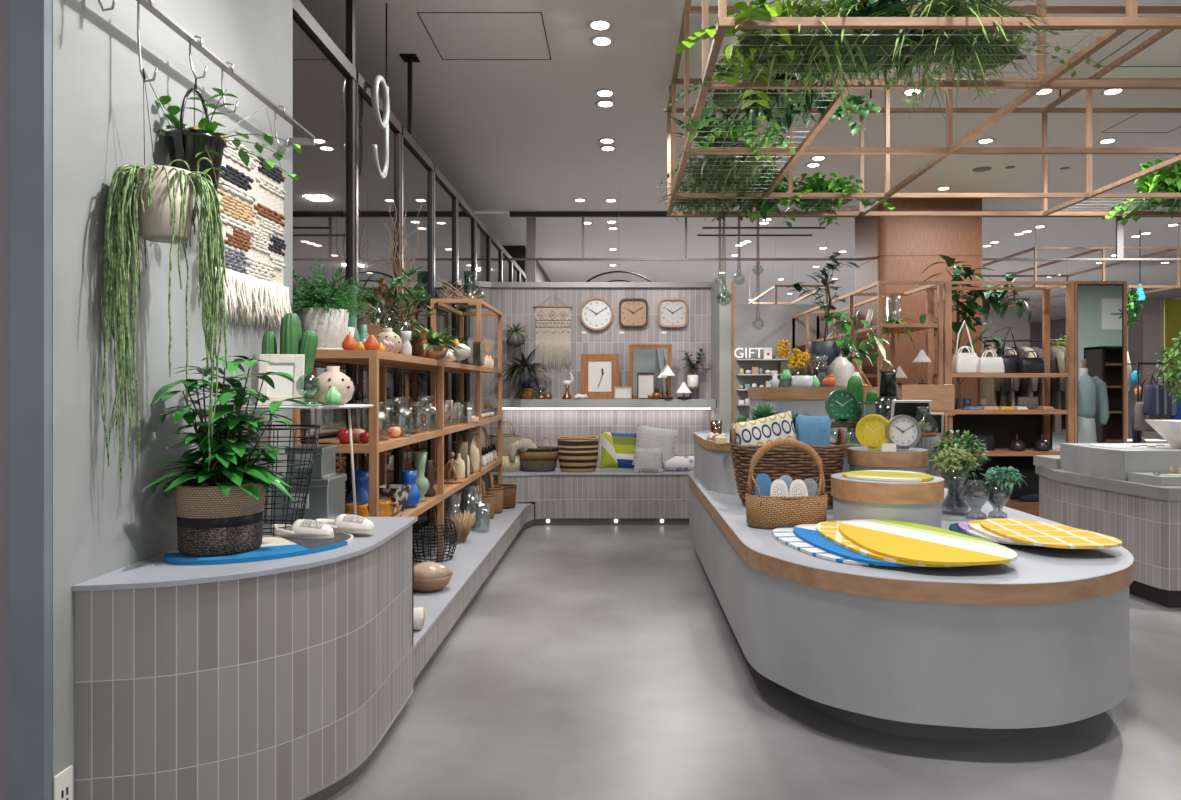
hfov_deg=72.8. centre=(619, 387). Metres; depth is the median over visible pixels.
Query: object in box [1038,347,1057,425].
garment
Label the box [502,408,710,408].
trim
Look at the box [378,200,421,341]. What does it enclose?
branches
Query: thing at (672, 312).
wall clock
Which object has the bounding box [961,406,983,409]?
pouch
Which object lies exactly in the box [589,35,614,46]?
recessed light
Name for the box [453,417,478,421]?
soap box
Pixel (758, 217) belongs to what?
cord
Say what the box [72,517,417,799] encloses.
counter
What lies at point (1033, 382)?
garment
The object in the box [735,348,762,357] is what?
sign
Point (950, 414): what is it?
stand
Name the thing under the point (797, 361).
flower vase
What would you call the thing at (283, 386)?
picture
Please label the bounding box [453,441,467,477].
vase
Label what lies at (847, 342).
potted plant
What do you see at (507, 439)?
wicker basket
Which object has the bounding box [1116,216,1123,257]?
trim
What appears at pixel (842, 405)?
clock
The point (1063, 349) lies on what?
garment
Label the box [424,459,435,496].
vase
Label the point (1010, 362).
handbag
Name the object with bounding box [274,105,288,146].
s-hook
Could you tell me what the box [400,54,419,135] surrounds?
trim
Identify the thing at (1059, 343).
potted plant
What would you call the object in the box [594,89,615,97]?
recessed light
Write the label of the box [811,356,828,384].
apothecary jar
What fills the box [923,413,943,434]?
picture frame
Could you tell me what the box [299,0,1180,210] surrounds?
ceiling
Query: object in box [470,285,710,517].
wall
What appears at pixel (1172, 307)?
wall pier
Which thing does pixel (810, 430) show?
cushion
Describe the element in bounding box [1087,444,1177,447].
display tray
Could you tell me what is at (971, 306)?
indoor tree
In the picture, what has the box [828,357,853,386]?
vase
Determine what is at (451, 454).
wooden figure
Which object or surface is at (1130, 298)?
plant
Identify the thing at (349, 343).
pear ornament
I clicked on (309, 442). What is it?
tray
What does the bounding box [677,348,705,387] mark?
potted plant
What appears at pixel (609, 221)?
recessed light
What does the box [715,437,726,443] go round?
soap bar
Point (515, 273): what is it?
window
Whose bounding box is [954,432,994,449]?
handbag
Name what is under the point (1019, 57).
trim
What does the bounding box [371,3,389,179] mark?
letter sign
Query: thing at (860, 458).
plinth
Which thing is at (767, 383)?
box
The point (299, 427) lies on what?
wire basket
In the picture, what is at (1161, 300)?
wall pier
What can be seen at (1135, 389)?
scarf
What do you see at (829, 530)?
mat
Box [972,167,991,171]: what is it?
ceiling sensor
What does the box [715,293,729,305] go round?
air plant
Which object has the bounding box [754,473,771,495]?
slipper
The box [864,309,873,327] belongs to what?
scroll
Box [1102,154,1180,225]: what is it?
plant
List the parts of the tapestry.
rod, cord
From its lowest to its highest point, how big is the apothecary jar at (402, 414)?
0.161 m
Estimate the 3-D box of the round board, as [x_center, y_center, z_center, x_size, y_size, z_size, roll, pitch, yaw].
[-1.333,-0.261,4.320,0.150,0.171,0.033,0,0,0]
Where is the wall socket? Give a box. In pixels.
[54,765,72,799]
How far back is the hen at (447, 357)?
5.40 m
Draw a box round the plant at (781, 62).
[703,35,979,86]
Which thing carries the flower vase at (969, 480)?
on the island table at (1036, 642)
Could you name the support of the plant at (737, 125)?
on the frame at (1116, 26)
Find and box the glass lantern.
[544,381,551,398]
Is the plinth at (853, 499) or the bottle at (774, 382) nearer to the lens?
the plinth at (853, 499)
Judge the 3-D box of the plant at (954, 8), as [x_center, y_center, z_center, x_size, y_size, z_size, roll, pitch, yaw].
[1.414,-1.476,3.541,1.015,0.664,1.078,0,0,0]
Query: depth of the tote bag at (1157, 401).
8.74 m
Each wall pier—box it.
[982,298,1029,348]
[1127,296,1142,438]
[1143,298,1159,438]
[1160,299,1163,439]
[1164,299,1180,439]
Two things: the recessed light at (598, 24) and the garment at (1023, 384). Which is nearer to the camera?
the recessed light at (598, 24)
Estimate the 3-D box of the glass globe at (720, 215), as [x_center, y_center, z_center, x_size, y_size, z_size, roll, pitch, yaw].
[0.840,-1.152,6.720,0.090,0.596,0.090,0,0,0]
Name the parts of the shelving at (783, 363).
panel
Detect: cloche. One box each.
[1008,438,1025,450]
[1033,438,1050,450]
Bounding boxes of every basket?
[214,424,320,536]
[413,505,457,561]
[474,479,495,519]
[485,471,503,513]
[489,420,521,471]
[494,484,516,508]
[519,436,557,471]
[557,436,598,471]
[729,427,846,508]
[745,439,827,528]
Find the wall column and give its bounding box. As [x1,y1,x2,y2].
[855,198,981,406]
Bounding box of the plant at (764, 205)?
[712,156,811,222]
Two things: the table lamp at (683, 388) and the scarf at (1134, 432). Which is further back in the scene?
the scarf at (1134, 432)
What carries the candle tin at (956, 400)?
on the shelf at (1029, 426)
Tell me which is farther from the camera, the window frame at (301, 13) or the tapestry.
the window frame at (301, 13)
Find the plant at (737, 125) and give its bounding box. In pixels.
[688,115,797,159]
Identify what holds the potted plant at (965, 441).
on the island table at (1036, 642)
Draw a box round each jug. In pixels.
[345,502,368,516]
[368,499,399,516]
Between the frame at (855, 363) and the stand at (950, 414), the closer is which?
the frame at (855, 363)
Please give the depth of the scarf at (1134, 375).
9.47 m
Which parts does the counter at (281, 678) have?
edge trim, panel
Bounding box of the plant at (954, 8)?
[833,0,1090,121]
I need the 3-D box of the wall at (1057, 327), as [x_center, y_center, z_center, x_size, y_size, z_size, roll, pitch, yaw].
[15.900,-0.575,13.000,0.200,3.840,34.000,0,0,0]
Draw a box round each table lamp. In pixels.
[657,372,666,398]
[661,366,674,398]
[676,382,691,398]
[896,366,907,384]
[912,350,930,384]
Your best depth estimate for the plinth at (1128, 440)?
9.60 m
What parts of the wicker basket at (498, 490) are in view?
wooden handle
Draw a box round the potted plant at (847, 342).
[824,310,893,369]
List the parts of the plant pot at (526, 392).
pot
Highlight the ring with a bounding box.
[586,271,651,281]
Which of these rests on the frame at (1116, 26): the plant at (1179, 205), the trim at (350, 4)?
the plant at (1179, 205)
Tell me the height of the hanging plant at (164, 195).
1.219 m
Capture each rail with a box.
[136,0,314,145]
[984,340,1065,348]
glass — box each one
[633,348,667,394]
[710,420,721,434]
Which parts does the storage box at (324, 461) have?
handle plate, lid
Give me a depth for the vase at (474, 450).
6.37 m
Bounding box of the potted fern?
[290,258,376,349]
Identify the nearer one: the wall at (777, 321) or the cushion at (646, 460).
the cushion at (646, 460)
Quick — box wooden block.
[318,438,340,443]
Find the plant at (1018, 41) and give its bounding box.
[884,29,1103,105]
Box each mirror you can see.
[629,344,671,398]
[1074,281,1126,442]
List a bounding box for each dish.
[292,404,323,405]
[405,430,419,433]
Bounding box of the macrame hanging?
[533,294,572,372]
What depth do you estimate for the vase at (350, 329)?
3.96 m
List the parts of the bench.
seat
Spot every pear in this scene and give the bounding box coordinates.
[324,386,341,404]
[812,375,819,386]
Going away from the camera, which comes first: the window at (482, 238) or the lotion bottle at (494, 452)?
the lotion bottle at (494, 452)
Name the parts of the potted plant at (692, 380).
pot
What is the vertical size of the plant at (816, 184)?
0.351 m
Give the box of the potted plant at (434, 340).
[408,321,464,353]
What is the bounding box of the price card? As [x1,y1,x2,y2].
[882,443,895,451]
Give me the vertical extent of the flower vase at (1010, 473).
0.272 m
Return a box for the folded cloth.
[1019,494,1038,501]
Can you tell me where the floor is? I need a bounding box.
[326,429,1180,799]
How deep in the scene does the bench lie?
7.79 m
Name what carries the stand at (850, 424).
on the island table at (1036, 642)
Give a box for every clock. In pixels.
[580,297,612,330]
[619,298,647,327]
[658,298,686,327]
[825,389,858,421]
[855,414,891,449]
[885,415,920,448]
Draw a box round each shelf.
[293,299,501,560]
[926,281,1073,516]
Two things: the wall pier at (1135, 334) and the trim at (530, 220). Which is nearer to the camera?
the trim at (530, 220)
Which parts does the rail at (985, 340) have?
rail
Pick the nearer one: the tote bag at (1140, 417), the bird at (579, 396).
the bird at (579, 396)
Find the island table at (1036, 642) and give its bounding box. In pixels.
[688,470,1133,740]
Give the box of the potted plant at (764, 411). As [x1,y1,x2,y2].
[748,401,781,419]
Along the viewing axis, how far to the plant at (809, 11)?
3.45 m
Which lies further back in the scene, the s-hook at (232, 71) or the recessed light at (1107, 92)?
the recessed light at (1107, 92)
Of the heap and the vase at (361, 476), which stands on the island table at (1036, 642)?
the heap
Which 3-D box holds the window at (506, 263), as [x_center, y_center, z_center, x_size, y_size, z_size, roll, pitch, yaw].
[-1.587,-0.260,11.100,0.004,3.110,0.920,0,0,0]
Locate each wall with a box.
[0,0,51,799]
[52,0,292,799]
[467,288,469,430]
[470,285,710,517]
[503,246,525,273]
[536,261,550,281]
[711,277,730,429]
[735,304,832,422]
[835,322,1040,356]
[1041,318,1065,346]
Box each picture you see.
[268,363,294,395]
[588,361,610,391]
[925,415,941,432]
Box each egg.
[379,340,389,351]
[388,341,394,352]
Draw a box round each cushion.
[600,431,636,469]
[632,424,678,470]
[634,448,661,471]
[664,456,693,470]
[731,411,798,448]
[796,414,831,445]
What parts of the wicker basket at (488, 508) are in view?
wooden handle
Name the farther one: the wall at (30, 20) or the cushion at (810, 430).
the cushion at (810, 430)
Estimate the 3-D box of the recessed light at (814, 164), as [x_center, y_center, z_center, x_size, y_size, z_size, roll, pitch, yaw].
[2.159,-2.489,8.932,0.180,0.012,0.180,0,0,0]
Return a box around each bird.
[574,394,587,398]
[822,373,835,385]
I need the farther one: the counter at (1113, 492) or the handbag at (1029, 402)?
the handbag at (1029, 402)
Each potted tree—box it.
[787,252,859,386]
[1153,332,1180,404]
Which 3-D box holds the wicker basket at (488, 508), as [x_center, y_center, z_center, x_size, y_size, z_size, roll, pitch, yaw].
[-1.144,0.932,6.780,0.181,0.346,0.181,0,0,0]
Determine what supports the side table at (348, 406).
on the counter at (281, 678)
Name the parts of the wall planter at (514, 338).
pot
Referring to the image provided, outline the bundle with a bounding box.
[446,510,475,543]
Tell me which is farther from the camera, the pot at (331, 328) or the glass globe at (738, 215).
the glass globe at (738, 215)
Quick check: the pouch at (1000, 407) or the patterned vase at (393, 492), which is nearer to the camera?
the patterned vase at (393, 492)
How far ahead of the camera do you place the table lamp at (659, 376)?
8.12 m
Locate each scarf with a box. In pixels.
[1131,371,1139,383]
[1131,407,1141,442]
[1134,386,1140,397]
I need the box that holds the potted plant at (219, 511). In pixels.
[144,355,315,556]
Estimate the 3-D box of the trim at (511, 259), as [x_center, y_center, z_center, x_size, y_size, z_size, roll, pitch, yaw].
[5.220,-1.820,11.320,13.560,0.030,0.040,0,0,0]
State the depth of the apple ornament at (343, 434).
3.77 m
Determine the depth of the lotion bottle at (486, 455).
7.13 m
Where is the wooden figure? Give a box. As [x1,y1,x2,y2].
[444,452,462,483]
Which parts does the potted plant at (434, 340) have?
pot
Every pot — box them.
[300,308,348,347]
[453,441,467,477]
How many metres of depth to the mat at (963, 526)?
3.68 m
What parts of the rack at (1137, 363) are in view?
frame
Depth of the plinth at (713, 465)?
5.32 m
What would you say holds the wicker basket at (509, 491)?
on the display platform
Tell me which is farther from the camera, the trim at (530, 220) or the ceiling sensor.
the trim at (530, 220)
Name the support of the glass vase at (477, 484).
on the display platform
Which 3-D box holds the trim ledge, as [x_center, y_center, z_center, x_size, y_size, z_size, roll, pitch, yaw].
[-0.182,0.157,8.158,2.295,0.087,0.275,0,0,0]
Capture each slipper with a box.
[272,519,333,538]
[316,514,374,532]
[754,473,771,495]
[770,479,788,496]
[779,475,792,492]
[789,479,807,496]
[803,478,817,495]
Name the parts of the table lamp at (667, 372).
stem, lamp shade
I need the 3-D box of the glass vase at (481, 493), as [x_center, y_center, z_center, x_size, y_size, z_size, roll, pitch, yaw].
[-1.163,0.970,6.350,0.135,0.270,0.135,0,0,0]
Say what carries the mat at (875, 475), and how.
on the island table at (1036, 642)
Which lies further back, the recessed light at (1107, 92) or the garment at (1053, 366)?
the garment at (1053, 366)
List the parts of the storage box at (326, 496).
handle plate, lid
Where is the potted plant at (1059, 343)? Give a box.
[1052,334,1065,346]
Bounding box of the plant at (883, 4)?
[838,0,932,66]
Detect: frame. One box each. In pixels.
[257,354,304,405]
[581,354,618,398]
[614,387,631,398]
[637,374,654,398]
[667,0,1180,215]
[749,285,827,303]
[852,359,871,386]
[891,400,931,431]
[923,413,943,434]
[982,223,1179,307]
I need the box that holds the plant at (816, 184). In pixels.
[746,172,895,228]
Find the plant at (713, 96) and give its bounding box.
[664,61,797,136]
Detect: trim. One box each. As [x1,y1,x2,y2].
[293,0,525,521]
[346,0,354,66]
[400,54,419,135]
[417,12,551,59]
[463,279,711,287]
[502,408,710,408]
[510,211,1180,216]
[510,258,1180,260]
[526,216,535,281]
[582,216,583,257]
[685,216,686,257]
[697,227,825,235]
[731,282,734,426]
[855,255,981,267]
[1010,29,1073,58]
[1093,29,1180,66]
[1101,113,1180,132]
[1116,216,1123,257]
[1127,288,1180,298]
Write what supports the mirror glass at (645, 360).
attached to the wall mirror at (643, 358)
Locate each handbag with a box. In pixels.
[952,320,977,372]
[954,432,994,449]
[974,463,1001,498]
[977,350,1004,372]
[1001,327,1020,372]
[1004,458,1038,499]
[1016,397,1038,408]
[1017,350,1044,372]
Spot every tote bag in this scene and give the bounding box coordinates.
[1134,373,1155,430]
[1143,366,1176,414]
[1145,381,1169,431]
[1170,378,1180,419]
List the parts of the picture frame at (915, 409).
frame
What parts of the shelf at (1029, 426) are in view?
post, post, rail, panel, rail, post, rail, post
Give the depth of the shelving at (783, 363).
11.80 m
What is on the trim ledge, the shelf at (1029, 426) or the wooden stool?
the wooden stool
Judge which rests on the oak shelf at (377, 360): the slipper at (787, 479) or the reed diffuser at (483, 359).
the reed diffuser at (483, 359)
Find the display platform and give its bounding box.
[413,503,534,686]
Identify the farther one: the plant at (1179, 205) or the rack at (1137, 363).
the rack at (1137, 363)
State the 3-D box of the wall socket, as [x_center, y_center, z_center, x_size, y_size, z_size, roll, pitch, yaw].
[-1.506,1.095,2.165,0.008,0.120,0.070,0,0,0]
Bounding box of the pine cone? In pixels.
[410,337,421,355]
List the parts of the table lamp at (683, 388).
lamp shade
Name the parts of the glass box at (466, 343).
lid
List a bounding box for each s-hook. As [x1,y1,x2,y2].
[98,0,115,10]
[137,0,157,81]
[189,35,206,78]
[221,62,237,112]
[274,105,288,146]
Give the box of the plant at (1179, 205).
[1162,198,1180,216]
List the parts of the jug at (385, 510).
handle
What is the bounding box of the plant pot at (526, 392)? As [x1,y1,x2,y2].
[516,383,539,398]
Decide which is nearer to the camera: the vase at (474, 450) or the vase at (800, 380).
the vase at (800, 380)
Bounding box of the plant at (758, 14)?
[676,0,796,109]
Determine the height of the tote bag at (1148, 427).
0.566 m
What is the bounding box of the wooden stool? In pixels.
[689,388,698,398]
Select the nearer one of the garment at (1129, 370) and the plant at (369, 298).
the plant at (369, 298)
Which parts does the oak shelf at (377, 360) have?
post, rail, rail, post, post, rail, rail, rail, post, post, rail, post, rail, post, rail, post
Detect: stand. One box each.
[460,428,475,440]
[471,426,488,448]
[562,372,572,398]
[830,421,858,441]
[931,411,954,489]
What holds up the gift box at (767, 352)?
on the shelving at (783, 363)
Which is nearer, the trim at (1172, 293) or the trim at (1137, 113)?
the trim at (1137, 113)
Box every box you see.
[270,474,346,522]
[285,445,336,477]
[441,337,473,363]
[444,401,471,423]
[451,342,484,365]
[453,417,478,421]
[752,367,757,373]
[763,348,771,358]
[765,381,770,386]
[896,385,954,410]
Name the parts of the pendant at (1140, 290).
cord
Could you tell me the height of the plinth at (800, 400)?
0.362 m
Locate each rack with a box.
[792,281,942,477]
[1127,362,1180,442]
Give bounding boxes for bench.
[464,468,688,525]
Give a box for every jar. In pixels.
[390,397,411,435]
[399,407,408,435]
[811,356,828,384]
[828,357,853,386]
[885,296,900,314]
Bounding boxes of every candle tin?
[955,399,957,408]
[963,399,970,405]
[979,399,986,405]
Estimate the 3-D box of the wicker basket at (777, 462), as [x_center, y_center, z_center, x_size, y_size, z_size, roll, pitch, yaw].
[0.985,0.461,4.715,0.682,0.464,0.421,0,0,0]
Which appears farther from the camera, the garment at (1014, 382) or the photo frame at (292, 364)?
the garment at (1014, 382)
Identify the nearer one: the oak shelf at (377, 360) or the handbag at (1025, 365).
the oak shelf at (377, 360)
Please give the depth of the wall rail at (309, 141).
2.87 m
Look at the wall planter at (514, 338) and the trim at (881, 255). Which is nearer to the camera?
the wall planter at (514, 338)
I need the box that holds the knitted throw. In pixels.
[509,438,536,460]
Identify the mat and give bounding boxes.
[163,532,352,564]
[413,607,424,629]
[773,527,881,565]
[793,524,922,566]
[816,520,975,566]
[839,519,1016,564]
[843,470,932,481]
[949,523,1012,544]
[958,521,1019,544]
[968,520,1042,546]
[980,519,1121,548]
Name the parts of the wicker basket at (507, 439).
handle, handle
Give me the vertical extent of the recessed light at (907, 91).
0.012 m
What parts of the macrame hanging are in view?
woven panel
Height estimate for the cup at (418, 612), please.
0.100 m
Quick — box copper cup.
[652,393,660,398]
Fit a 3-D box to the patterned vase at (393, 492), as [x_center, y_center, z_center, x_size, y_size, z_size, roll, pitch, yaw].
[-1.195,0.594,4.181,0.148,0.160,0.148,0,0,16]
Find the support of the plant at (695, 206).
on the frame at (1116, 26)
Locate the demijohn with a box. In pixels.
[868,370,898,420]
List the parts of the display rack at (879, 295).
post, post, rail, post, rail, post, rail, rail, post, post, rail, rail, post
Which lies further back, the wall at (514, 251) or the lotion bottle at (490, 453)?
the wall at (514, 251)
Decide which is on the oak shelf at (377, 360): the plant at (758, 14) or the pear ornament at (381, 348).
the pear ornament at (381, 348)
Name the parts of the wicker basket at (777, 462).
handle, handle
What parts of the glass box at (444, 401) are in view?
lid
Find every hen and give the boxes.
[440,352,449,360]
[442,344,455,361]
[453,339,469,359]
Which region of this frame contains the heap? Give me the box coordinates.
[706,432,725,440]
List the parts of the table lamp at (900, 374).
lamp shade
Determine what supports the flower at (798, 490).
on the slipper at (798, 488)
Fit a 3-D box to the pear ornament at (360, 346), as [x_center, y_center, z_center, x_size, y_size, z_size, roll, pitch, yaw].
[-1.268,-0.205,3.900,0.044,0.058,0.044,0,0,0]
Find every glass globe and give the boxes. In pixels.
[715,212,729,305]
[718,215,721,274]
[733,215,744,281]
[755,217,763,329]
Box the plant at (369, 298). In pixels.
[353,266,449,335]
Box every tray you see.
[302,441,330,443]
[468,303,484,307]
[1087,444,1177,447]
[1154,474,1180,475]
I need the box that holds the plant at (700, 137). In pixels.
[669,104,770,165]
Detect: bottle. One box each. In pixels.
[351,385,364,421]
[481,449,485,465]
[482,403,488,417]
[484,447,489,463]
[488,446,492,461]
[491,444,496,459]
[770,374,779,386]
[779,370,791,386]
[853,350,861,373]
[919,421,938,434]
[1168,464,1173,472]
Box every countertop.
[72,517,417,590]
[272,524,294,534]
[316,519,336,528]
[1035,465,1180,500]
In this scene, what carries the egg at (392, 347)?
on the oak shelf at (377, 360)
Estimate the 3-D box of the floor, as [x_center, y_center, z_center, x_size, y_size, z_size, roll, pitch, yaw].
[4.500,1.370,18.000,23.000,0.050,44.000,0,0,0]
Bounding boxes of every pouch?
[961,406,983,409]
[977,406,998,409]
[993,406,1014,409]
[1010,406,1027,409]
[1036,406,1054,409]
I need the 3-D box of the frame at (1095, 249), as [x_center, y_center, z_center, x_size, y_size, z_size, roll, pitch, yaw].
[7.315,-1.990,13.518,2.180,0.969,3.035,0,0,0]
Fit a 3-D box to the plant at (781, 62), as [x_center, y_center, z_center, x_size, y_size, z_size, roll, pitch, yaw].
[0.992,-1.500,3.626,1.221,0.205,0.544,0,0,18]
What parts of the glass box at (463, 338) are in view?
lid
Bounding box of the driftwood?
[435,272,489,304]
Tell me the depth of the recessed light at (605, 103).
6.99 m
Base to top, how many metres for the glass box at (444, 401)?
0.162 m
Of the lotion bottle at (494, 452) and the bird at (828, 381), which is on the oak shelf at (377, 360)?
the lotion bottle at (494, 452)
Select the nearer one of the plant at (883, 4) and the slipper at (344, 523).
the slipper at (344, 523)
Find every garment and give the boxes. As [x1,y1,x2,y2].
[979,339,1000,406]
[993,347,1010,405]
[1004,339,1019,406]
[1011,339,1028,405]
[1020,339,1038,396]
[1029,339,1041,405]
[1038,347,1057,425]
[1050,339,1065,432]
[1056,339,1065,408]
[1061,347,1065,428]
[1127,352,1131,390]
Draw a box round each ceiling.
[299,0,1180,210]
[474,211,1180,321]
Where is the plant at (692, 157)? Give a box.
[657,145,798,201]
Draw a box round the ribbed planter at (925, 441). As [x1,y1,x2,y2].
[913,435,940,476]
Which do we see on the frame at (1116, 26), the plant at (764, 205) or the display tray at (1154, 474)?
the plant at (764, 205)
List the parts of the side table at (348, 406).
leg, leg, leg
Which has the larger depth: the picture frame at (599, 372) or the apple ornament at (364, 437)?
the picture frame at (599, 372)
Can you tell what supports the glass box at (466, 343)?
on the oak shelf at (377, 360)
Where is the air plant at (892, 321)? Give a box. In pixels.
[863,316,920,349]
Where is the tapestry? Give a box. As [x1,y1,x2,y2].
[214,106,291,328]
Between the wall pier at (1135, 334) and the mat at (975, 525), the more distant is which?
the wall pier at (1135, 334)
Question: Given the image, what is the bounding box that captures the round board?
[367,324,383,335]
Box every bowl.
[413,561,452,592]
[425,347,448,359]
[1145,420,1180,447]
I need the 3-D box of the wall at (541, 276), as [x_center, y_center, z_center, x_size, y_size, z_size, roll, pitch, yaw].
[-3.000,-0.575,22.100,2.800,3.840,15.800,0,0,0]
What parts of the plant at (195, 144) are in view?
handle, pot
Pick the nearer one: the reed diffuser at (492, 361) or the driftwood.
the driftwood
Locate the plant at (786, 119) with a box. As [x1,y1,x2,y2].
[680,71,880,145]
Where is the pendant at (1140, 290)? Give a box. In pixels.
[1136,230,1144,299]
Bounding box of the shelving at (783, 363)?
[736,359,797,420]
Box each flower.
[773,484,785,496]
[792,484,804,496]
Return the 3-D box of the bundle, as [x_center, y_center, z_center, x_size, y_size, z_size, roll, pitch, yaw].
[-1.116,0.993,5.721,0.238,0.218,0.239,0,0,29]
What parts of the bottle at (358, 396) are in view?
spout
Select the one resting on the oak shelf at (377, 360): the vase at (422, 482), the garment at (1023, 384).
the vase at (422, 482)
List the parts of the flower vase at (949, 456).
glass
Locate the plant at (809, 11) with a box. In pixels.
[731,0,913,118]
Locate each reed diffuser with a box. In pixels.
[481,338,486,366]
[482,339,490,367]
[486,340,493,367]
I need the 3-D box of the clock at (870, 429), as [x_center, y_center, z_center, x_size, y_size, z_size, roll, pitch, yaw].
[1.451,0.249,4.577,0.196,0.200,0.050,0,0,20]
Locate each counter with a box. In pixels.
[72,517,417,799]
[1033,443,1180,607]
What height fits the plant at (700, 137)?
0.415 m
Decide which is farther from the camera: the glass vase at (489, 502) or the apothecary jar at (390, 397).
the glass vase at (489, 502)
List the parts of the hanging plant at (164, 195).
pot, cord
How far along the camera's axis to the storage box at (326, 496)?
3.21 m
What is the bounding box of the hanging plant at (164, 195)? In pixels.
[100,68,226,481]
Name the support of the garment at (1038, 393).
hanging from the rail at (985, 340)
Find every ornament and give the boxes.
[187,85,199,128]
[254,313,317,403]
[337,426,353,443]
[342,332,356,349]
[352,426,364,441]
[355,340,364,349]
[359,430,368,442]
[364,332,378,349]
[378,342,384,350]
[379,425,391,439]
[390,424,400,437]
[399,425,404,436]
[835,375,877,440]
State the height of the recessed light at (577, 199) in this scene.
0.012 m
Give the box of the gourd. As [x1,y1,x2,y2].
[418,329,448,359]
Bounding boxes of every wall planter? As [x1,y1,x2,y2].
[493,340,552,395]
[502,305,529,346]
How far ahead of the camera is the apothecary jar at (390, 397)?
4.36 m
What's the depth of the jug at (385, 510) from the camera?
3.95 m
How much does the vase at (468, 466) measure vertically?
0.235 m
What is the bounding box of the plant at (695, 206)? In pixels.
[655,172,763,219]
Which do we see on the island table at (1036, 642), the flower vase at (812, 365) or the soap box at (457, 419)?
the flower vase at (812, 365)
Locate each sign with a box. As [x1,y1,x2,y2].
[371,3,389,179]
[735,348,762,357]
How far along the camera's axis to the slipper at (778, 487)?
3.99 m
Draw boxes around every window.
[293,14,348,508]
[358,89,396,484]
[403,140,429,531]
[435,177,453,511]
[458,203,472,502]
[477,225,487,281]
[491,241,499,281]
[503,255,509,281]
[513,266,517,281]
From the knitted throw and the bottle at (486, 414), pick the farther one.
the knitted throw
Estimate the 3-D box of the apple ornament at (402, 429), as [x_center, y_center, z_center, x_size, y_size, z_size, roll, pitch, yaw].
[-1.195,0.232,4.337,0.059,0.062,0.059,0,0,23]
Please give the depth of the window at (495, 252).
10.19 m
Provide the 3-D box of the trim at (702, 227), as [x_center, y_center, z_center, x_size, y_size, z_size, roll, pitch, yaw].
[2.205,-2.465,12.620,1.910,0.019,0.640,0,0,0]
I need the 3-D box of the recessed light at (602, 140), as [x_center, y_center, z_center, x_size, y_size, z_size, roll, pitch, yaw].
[-0.131,-2.489,8.058,0.180,0.012,0.180,0,0,0]
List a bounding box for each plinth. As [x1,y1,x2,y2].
[693,429,888,495]
[748,387,879,436]
[831,472,943,527]
[848,446,927,473]
[1127,439,1167,442]
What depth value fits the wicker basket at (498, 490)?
7.03 m
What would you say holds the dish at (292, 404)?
on the side table at (348, 406)
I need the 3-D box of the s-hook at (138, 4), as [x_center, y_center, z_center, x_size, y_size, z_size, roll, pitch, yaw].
[-1.403,-1.040,2.375,0.061,0.266,0.007,0,0,0]
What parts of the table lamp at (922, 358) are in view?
lamp shade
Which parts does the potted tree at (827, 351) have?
pot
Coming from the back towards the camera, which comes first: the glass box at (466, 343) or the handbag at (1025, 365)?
the handbag at (1025, 365)
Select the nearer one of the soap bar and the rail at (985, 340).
the soap bar
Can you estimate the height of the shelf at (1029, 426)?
2.415 m
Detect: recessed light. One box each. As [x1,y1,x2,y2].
[573,198,586,201]
[587,18,612,31]
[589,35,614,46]
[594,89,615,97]
[595,99,615,107]
[598,138,615,143]
[599,145,616,150]
[604,198,617,201]
[605,220,616,223]
[607,227,618,229]
[805,162,821,167]
[810,155,826,160]
[901,89,921,95]
[936,186,950,190]
[976,138,994,143]
[1033,225,1046,227]
[1035,89,1055,95]
[1097,138,1117,143]
[1101,89,1125,95]
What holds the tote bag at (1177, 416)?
hanging from the rack at (1137, 363)
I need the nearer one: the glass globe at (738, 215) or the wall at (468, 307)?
the glass globe at (738, 215)
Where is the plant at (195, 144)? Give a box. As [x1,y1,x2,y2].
[156,79,302,192]
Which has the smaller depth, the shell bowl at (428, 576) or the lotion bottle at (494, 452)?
the shell bowl at (428, 576)
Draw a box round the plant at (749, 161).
[724,114,799,178]
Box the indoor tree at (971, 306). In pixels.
[919,254,1033,408]
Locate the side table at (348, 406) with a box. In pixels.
[241,404,373,521]
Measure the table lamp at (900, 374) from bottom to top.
0.173 m
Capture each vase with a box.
[311,366,355,404]
[344,285,359,343]
[346,470,368,507]
[347,327,354,337]
[359,325,368,339]
[375,328,402,352]
[379,484,410,516]
[400,331,411,354]
[401,470,420,507]
[412,449,426,476]
[413,452,429,501]
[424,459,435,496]
[452,453,464,478]
[458,430,477,473]
[465,493,481,527]
[467,456,469,476]
[471,438,478,472]
[471,484,478,529]
[475,502,489,530]
[775,339,810,375]
[791,375,812,386]
[797,353,823,375]
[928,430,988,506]
[928,447,978,514]
[963,480,989,518]
[980,466,1025,517]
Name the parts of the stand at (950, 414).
leg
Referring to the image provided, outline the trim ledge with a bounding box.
[489,399,715,407]
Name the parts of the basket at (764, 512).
handle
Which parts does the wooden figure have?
dish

